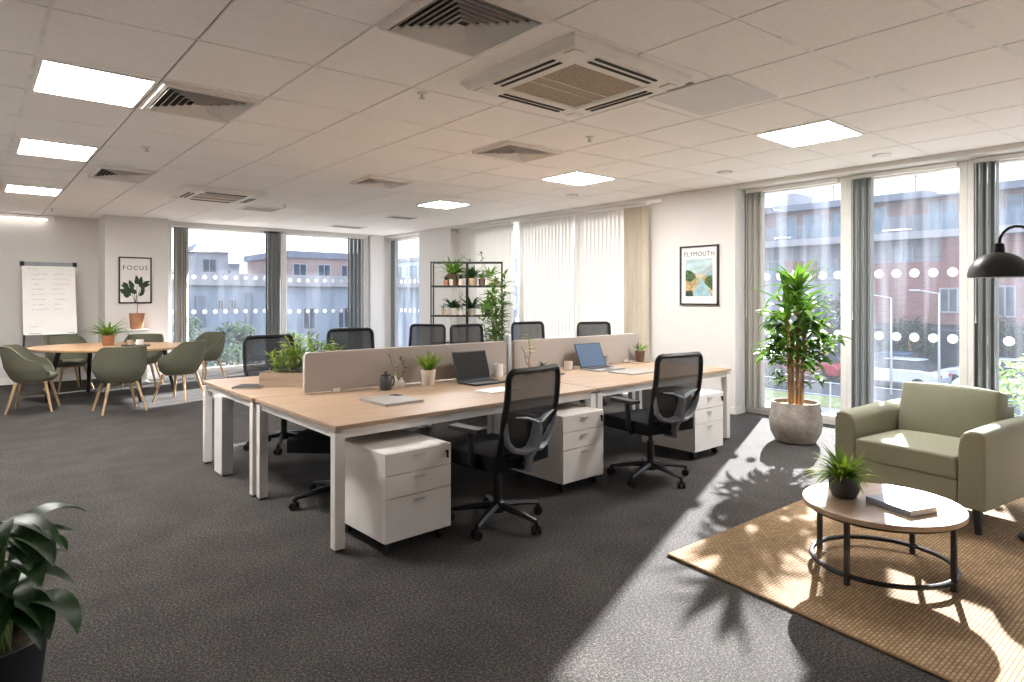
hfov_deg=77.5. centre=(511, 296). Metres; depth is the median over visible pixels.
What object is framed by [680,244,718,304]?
framed poster
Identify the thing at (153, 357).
tub chair
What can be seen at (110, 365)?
tub chair
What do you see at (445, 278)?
potted plant
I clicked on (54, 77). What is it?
recessed light
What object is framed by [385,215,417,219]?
ceiling vent
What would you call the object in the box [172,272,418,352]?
building
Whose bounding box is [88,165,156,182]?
ceiling vent
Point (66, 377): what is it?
baseboard
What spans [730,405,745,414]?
baseboard
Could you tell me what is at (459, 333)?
office chair
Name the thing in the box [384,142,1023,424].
wall
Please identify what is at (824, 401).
lawn
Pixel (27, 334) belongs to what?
tray
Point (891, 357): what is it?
lamp post
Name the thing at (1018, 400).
round bush
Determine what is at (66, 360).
tub chair
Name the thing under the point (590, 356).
laptop
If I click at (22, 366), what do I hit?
tub chair
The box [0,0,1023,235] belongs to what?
ceiling
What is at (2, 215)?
strip light
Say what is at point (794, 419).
plant
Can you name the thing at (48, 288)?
flip chart
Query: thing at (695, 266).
print
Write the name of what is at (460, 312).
vase
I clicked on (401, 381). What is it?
bud vase
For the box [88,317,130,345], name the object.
potted fern
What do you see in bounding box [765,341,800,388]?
street tree
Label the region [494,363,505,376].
mug
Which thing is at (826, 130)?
recessed light
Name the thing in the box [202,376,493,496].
office desk
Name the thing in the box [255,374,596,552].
office desk
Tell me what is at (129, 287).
print
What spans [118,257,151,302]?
framed poster
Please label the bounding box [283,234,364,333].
window
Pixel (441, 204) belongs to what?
recessed light
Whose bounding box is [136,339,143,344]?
cup
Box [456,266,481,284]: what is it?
potted plant
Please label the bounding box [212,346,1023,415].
asphalt
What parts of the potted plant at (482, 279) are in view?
pot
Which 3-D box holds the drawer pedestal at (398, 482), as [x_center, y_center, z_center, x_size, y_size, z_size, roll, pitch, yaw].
[-0.722,1.162,3.891,0.455,0.574,0.602,0,0,-42]
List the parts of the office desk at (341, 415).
leg, leg, under frame, leg, leg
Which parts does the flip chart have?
leg, leg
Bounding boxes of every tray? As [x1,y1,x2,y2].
[25,332,75,336]
[121,344,149,346]
[625,361,648,363]
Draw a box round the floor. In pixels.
[0,366,948,681]
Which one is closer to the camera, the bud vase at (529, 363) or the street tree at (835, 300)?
the bud vase at (529, 363)
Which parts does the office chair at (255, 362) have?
backrest frame, backrest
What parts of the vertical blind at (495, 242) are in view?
head rail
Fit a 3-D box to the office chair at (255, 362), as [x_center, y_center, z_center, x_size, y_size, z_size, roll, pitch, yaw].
[-2.244,0.915,6.213,0.695,1.068,0.711,0,0,44]
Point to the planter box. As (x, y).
(270, 378)
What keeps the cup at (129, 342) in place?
on the serving tray at (125, 345)
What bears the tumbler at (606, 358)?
on the office desk at (606, 383)
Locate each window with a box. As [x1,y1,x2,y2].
[168,227,282,370]
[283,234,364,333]
[398,238,418,312]
[514,222,518,321]
[746,177,846,419]
[847,161,967,408]
[968,158,1023,386]
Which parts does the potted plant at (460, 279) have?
pot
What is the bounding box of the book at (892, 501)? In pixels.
[866,492,937,516]
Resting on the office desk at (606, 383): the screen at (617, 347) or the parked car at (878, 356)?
the screen at (617, 347)
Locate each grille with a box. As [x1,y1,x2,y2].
[192,193,244,200]
[511,64,639,106]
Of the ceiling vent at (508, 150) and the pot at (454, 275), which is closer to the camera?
the ceiling vent at (508, 150)
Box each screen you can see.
[303,335,510,392]
[511,333,638,369]
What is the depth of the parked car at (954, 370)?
31.47 m
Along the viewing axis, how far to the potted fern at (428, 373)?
5.24 m
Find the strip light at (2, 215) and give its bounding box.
[0,213,53,220]
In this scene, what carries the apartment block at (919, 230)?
on the asphalt
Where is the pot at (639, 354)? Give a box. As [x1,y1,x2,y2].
[635,350,644,361]
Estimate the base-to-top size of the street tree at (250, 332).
2.935 m
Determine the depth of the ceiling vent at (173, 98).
4.51 m
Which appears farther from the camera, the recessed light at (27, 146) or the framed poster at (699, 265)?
the framed poster at (699, 265)
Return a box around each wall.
[0,212,390,377]
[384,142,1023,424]
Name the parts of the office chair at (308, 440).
seat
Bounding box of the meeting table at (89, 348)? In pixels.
[27,342,180,401]
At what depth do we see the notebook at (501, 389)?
4.93 m
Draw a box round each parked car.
[765,348,840,360]
[765,352,840,381]
[874,351,936,365]
[874,357,951,383]
[941,357,1023,383]
[951,365,1023,393]
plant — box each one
[0,503,86,681]
[440,298,465,314]
[440,303,445,314]
[441,275,449,284]
[448,276,453,284]
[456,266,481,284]
[456,274,465,284]
[456,294,480,314]
[474,295,499,314]
[476,269,487,284]
[476,269,515,341]
[479,265,500,284]
[749,259,852,444]
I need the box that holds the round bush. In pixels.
[999,353,1023,416]
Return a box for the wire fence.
[765,376,1023,416]
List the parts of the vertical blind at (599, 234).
head rail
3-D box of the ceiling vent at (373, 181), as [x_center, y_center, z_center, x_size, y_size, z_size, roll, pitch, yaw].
[-1.569,-1.373,7.665,0.580,0.035,0.520,0,0,-40]
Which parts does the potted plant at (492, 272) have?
pot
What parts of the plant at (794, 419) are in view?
pot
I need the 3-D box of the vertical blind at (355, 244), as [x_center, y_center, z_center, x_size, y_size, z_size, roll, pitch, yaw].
[-3.722,0.022,13.873,1.141,2.695,0.096,0,0,-40]
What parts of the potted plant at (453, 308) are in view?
pot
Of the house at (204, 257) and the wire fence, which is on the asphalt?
the house at (204, 257)
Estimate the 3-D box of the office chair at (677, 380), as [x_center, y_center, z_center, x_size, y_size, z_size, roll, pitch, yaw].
[1.131,0.936,5.062,0.684,1.027,0.668,0,0,-33]
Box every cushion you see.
[856,429,959,478]
[898,381,1007,437]
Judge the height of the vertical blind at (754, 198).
2.705 m
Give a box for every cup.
[127,340,133,344]
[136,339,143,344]
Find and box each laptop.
[451,350,504,385]
[574,342,624,371]
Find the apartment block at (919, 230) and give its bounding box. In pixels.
[765,162,1023,368]
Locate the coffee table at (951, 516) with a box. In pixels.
[802,482,968,592]
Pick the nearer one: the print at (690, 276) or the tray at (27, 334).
the print at (690, 276)
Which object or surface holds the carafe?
on the office desk at (341, 415)
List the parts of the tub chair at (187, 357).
leg, leg, leg, leg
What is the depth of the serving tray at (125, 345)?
9.15 m
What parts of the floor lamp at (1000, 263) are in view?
lamp shade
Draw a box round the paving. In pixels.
[200,360,840,414]
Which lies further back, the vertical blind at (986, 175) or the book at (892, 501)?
the vertical blind at (986, 175)
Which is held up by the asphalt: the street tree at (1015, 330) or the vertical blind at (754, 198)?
the street tree at (1015, 330)
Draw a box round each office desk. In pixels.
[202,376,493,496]
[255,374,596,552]
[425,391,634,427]
[503,360,730,476]
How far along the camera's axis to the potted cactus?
7.10 m
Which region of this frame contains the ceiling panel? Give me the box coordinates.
[649,74,777,115]
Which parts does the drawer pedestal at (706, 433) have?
drawer, drawer, drawer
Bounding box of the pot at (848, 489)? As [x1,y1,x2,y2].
[828,475,859,499]
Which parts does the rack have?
shelf rail, shelf rail, frame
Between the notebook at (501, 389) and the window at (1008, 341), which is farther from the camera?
the window at (1008, 341)
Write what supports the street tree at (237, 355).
on the asphalt
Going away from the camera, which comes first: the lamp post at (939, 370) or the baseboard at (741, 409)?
the baseboard at (741, 409)
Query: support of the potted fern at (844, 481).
on the coffee table at (951, 516)
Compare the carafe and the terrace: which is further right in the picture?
the carafe
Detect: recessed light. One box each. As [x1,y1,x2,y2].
[4,184,62,195]
[15,137,98,161]
[31,57,156,107]
[416,200,470,208]
[541,171,615,185]
[717,170,732,173]
[755,119,863,147]
[872,153,891,157]
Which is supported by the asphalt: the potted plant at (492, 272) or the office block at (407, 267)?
the office block at (407, 267)
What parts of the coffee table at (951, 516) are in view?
leg, leg, leg, leg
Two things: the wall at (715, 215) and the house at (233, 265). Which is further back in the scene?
the house at (233, 265)
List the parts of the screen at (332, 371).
connector post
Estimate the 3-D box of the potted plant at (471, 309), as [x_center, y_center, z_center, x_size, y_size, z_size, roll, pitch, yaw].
[-0.685,0.126,10.750,0.541,0.372,0.594,0,0,-40]
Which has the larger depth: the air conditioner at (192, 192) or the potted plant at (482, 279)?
the potted plant at (482, 279)
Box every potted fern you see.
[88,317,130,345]
[413,350,442,385]
[432,254,469,284]
[803,443,884,499]
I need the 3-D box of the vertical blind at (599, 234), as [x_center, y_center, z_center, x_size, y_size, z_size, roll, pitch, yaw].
[1.331,0.015,9.797,0.060,2.709,1.000,0,0,-40]
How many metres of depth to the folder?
6.17 m
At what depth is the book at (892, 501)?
3.25 m
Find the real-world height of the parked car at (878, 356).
1.480 m
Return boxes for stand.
[125,329,148,383]
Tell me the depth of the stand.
10.76 m
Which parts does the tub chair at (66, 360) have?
leg, seat, leg, leg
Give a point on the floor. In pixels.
(179, 573)
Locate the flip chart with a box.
[20,261,81,390]
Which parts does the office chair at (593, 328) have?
backrest, backrest frame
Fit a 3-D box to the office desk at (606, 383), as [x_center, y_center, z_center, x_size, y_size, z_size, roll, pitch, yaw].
[1.078,1.090,6.272,2.080,0.720,1.255,0,0,-40]
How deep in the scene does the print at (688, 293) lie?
8.35 m
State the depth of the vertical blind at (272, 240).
12.92 m
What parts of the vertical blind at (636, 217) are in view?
head rail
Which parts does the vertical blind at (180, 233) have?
head rail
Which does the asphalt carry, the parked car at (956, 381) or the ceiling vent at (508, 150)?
the parked car at (956, 381)
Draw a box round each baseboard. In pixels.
[0,372,167,385]
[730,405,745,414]
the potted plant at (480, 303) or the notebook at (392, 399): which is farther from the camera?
the potted plant at (480, 303)
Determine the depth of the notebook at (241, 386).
5.10 m
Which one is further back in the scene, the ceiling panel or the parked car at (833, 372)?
the parked car at (833, 372)
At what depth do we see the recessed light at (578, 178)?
7.44 m
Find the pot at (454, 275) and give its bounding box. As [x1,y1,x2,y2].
[446,274,457,284]
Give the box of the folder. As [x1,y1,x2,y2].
[608,368,653,374]
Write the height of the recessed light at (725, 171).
0.044 m
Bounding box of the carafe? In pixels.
[380,371,394,390]
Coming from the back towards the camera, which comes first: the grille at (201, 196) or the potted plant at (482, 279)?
the potted plant at (482, 279)
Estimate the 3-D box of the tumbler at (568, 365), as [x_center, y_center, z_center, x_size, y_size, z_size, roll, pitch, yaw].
[0.565,0.688,6.396,0.084,0.085,0.084,0,0,-40]
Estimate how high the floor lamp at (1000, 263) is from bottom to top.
1.864 m
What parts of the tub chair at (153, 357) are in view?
seat, leg, leg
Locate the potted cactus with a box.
[630,342,647,361]
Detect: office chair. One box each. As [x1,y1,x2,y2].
[242,334,302,454]
[287,428,330,510]
[327,328,374,350]
[409,324,445,345]
[448,364,559,540]
[449,324,486,416]
[511,321,568,403]
[577,321,627,405]
[604,351,702,488]
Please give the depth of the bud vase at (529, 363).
6.01 m
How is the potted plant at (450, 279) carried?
on the rack
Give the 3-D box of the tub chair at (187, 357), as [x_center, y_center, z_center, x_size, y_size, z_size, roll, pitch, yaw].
[-4.634,1.033,8.986,0.620,0.842,0.601,0,0,5]
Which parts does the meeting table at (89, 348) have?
leg, leg, leg, leg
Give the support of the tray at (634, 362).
on the office desk at (606, 383)
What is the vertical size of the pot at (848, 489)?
0.118 m
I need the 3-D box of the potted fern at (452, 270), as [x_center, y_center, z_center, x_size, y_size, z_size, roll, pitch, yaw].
[-0.971,-0.461,10.794,0.682,0.540,0.709,0,0,-32]
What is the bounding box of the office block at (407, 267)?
[398,246,574,336]
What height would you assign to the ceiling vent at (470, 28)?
0.035 m
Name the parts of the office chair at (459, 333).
backrest, backrest frame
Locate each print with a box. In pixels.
[118,276,149,301]
[686,258,712,273]
[686,270,695,281]
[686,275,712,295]
[686,291,692,295]
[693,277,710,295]
[704,275,712,290]
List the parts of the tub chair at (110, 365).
leg, leg, leg, leg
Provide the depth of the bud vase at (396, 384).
5.12 m
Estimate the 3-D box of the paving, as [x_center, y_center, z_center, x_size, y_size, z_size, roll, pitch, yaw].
[11.388,4.420,12.999,17.800,0.060,85.000,0,0,-40]
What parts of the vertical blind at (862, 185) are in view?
control cord, head rail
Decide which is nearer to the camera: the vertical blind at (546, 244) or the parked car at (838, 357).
the vertical blind at (546, 244)
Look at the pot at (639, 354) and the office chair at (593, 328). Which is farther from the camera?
the office chair at (593, 328)
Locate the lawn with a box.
[765,389,874,408]
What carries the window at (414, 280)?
in the wall at (715, 215)
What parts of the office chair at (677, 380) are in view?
armrest, seat, backrest frame, backrest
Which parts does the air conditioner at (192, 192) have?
grille frame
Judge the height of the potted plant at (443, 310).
0.219 m
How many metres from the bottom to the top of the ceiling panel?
0.012 m
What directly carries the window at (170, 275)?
in the wall at (96, 245)
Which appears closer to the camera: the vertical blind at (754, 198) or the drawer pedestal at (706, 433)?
the drawer pedestal at (706, 433)
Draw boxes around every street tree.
[172,314,213,341]
[204,343,242,366]
[216,321,261,364]
[288,330,309,359]
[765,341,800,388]
[810,293,840,351]
[874,316,940,358]
[956,315,1023,357]
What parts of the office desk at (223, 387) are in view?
leg, under frame, leg, leg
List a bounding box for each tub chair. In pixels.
[0,344,60,414]
[43,335,93,392]
[91,345,147,415]
[121,334,163,388]
[152,340,206,402]
[182,332,225,383]
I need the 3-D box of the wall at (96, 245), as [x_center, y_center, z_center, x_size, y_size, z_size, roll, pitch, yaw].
[-6.366,0.045,11.887,9.140,2.910,1.050,0,0,-40]
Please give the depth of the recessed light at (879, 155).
6.21 m
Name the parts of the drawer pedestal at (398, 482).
drawer, drawer, drawer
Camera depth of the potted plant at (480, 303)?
10.71 m
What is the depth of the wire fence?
25.15 m
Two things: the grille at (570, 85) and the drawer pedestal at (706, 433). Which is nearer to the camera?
the grille at (570, 85)
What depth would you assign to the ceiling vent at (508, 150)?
6.01 m
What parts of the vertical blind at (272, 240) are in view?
head rail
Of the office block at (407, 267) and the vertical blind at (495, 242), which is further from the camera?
the office block at (407, 267)
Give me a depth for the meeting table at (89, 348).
8.97 m
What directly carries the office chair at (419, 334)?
on the floor
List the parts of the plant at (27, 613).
pot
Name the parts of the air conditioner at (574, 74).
grille frame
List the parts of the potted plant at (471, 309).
pot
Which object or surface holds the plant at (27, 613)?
on the floor
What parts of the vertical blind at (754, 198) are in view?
control cord, head rail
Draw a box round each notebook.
[232,384,263,388]
[360,394,423,406]
[474,386,504,393]
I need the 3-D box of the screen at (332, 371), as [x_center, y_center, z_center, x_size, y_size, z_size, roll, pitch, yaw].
[-0.788,0.545,5.413,2.015,0.370,0.060,0,0,-40]
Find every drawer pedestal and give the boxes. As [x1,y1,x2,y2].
[345,429,450,553]
[512,403,602,491]
[642,389,722,459]
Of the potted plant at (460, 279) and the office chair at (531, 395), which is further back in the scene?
the potted plant at (460, 279)
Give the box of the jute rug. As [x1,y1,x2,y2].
[667,481,1023,681]
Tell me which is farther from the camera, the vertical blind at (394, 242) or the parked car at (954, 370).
the parked car at (954, 370)
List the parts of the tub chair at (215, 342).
leg, leg, leg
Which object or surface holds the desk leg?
on the floor
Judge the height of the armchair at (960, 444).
0.817 m
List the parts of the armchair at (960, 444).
arm, leg, arm, frame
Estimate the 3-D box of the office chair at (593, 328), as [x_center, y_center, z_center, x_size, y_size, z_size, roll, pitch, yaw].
[1.276,0.900,8.848,0.732,1.099,0.715,0,0,-23]
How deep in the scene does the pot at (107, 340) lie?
9.26 m
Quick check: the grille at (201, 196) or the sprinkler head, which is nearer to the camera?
the sprinkler head
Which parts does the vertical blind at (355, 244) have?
head rail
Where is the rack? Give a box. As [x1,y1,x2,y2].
[430,262,502,343]
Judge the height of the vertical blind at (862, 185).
2.705 m
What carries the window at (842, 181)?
in the wall at (715, 215)
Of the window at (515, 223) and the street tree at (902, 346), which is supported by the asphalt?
the street tree at (902, 346)
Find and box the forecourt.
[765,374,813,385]
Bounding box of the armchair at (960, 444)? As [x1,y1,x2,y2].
[835,381,1023,534]
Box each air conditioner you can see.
[170,185,266,204]
[460,31,691,117]
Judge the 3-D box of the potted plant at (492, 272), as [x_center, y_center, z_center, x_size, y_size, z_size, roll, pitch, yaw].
[-0.385,-0.370,10.755,0.433,0.359,0.464,0,0,15]
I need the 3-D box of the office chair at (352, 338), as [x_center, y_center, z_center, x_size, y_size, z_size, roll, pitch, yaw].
[-1.661,0.900,6.962,0.732,1.099,0.715,0,0,-35]
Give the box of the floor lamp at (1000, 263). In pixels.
[967,225,1023,541]
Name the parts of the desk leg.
panel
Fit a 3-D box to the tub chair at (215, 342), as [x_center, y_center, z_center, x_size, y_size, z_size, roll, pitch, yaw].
[-5.241,1.033,10.962,0.601,0.842,0.620,0,0,24]
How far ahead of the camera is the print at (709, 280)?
8.12 m
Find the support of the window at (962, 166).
in the wall at (715, 215)
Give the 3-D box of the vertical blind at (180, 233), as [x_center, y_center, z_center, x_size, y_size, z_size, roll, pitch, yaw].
[-5.506,0.022,12.351,2.050,2.695,0.096,0,0,-40]
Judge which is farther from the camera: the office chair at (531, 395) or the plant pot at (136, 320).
the plant pot at (136, 320)
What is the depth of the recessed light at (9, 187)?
8.28 m
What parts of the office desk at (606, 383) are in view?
leg, leg, under frame, leg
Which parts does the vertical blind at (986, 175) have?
control cord, head rail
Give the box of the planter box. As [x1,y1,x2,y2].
[259,332,344,386]
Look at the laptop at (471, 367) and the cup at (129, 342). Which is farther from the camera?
the cup at (129, 342)
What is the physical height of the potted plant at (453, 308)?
0.296 m
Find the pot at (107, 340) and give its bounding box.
[101,335,114,345]
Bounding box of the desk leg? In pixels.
[214,394,232,475]
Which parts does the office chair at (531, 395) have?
armrest, seat, backrest frame, backrest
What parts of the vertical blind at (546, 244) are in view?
head rail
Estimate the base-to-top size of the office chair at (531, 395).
1.027 m
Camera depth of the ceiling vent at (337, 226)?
12.54 m
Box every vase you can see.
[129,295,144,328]
[388,354,398,387]
[399,356,405,386]
[458,292,462,314]
[523,334,535,366]
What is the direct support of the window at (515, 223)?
in the wall at (715, 215)
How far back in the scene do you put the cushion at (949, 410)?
4.47 m
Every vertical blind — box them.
[168,225,279,342]
[263,231,313,334]
[315,234,364,327]
[390,235,418,346]
[470,222,513,342]
[519,213,573,337]
[574,206,623,336]
[623,203,648,360]
[745,178,838,408]
[851,161,957,407]
[974,152,1023,390]
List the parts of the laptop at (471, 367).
lid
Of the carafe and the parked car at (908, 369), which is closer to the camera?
the carafe
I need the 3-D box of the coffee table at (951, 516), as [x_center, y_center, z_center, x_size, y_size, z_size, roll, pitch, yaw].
[1.956,1.260,3.377,0.780,0.352,0.740,0,0,-15]
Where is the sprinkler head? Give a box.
[417,91,426,99]
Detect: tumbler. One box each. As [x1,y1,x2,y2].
[564,361,572,369]
[604,356,608,365]
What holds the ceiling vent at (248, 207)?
in the ceiling
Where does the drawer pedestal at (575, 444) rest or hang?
on the floor
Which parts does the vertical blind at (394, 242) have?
control cord, head rail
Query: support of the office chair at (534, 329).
on the floor
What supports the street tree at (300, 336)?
on the asphalt
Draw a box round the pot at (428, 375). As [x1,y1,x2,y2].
[421,369,435,385]
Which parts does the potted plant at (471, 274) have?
pot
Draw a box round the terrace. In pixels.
[244,250,347,275]
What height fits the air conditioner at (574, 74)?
0.068 m
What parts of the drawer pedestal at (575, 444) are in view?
drawer, drawer, drawer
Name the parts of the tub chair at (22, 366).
leg, leg, leg, seat, leg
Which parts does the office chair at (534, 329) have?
backrest, backrest frame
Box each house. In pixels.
[189,242,231,272]
[228,257,242,273]
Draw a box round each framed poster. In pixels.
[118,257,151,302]
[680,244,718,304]
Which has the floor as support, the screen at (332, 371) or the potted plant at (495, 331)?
the potted plant at (495, 331)
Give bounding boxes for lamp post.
[874,295,892,394]
[909,290,940,382]
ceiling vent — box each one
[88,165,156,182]
[141,80,261,123]
[238,205,283,211]
[327,225,366,228]
[349,175,413,188]
[379,0,551,57]
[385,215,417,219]
[472,140,561,162]
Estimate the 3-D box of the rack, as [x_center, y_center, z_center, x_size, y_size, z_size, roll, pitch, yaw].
[-0.760,0.430,10.800,1.202,2.040,0.342,0,0,0]
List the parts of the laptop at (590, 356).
lid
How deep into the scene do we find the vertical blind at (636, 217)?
9.21 m
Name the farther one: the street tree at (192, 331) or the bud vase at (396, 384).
the street tree at (192, 331)

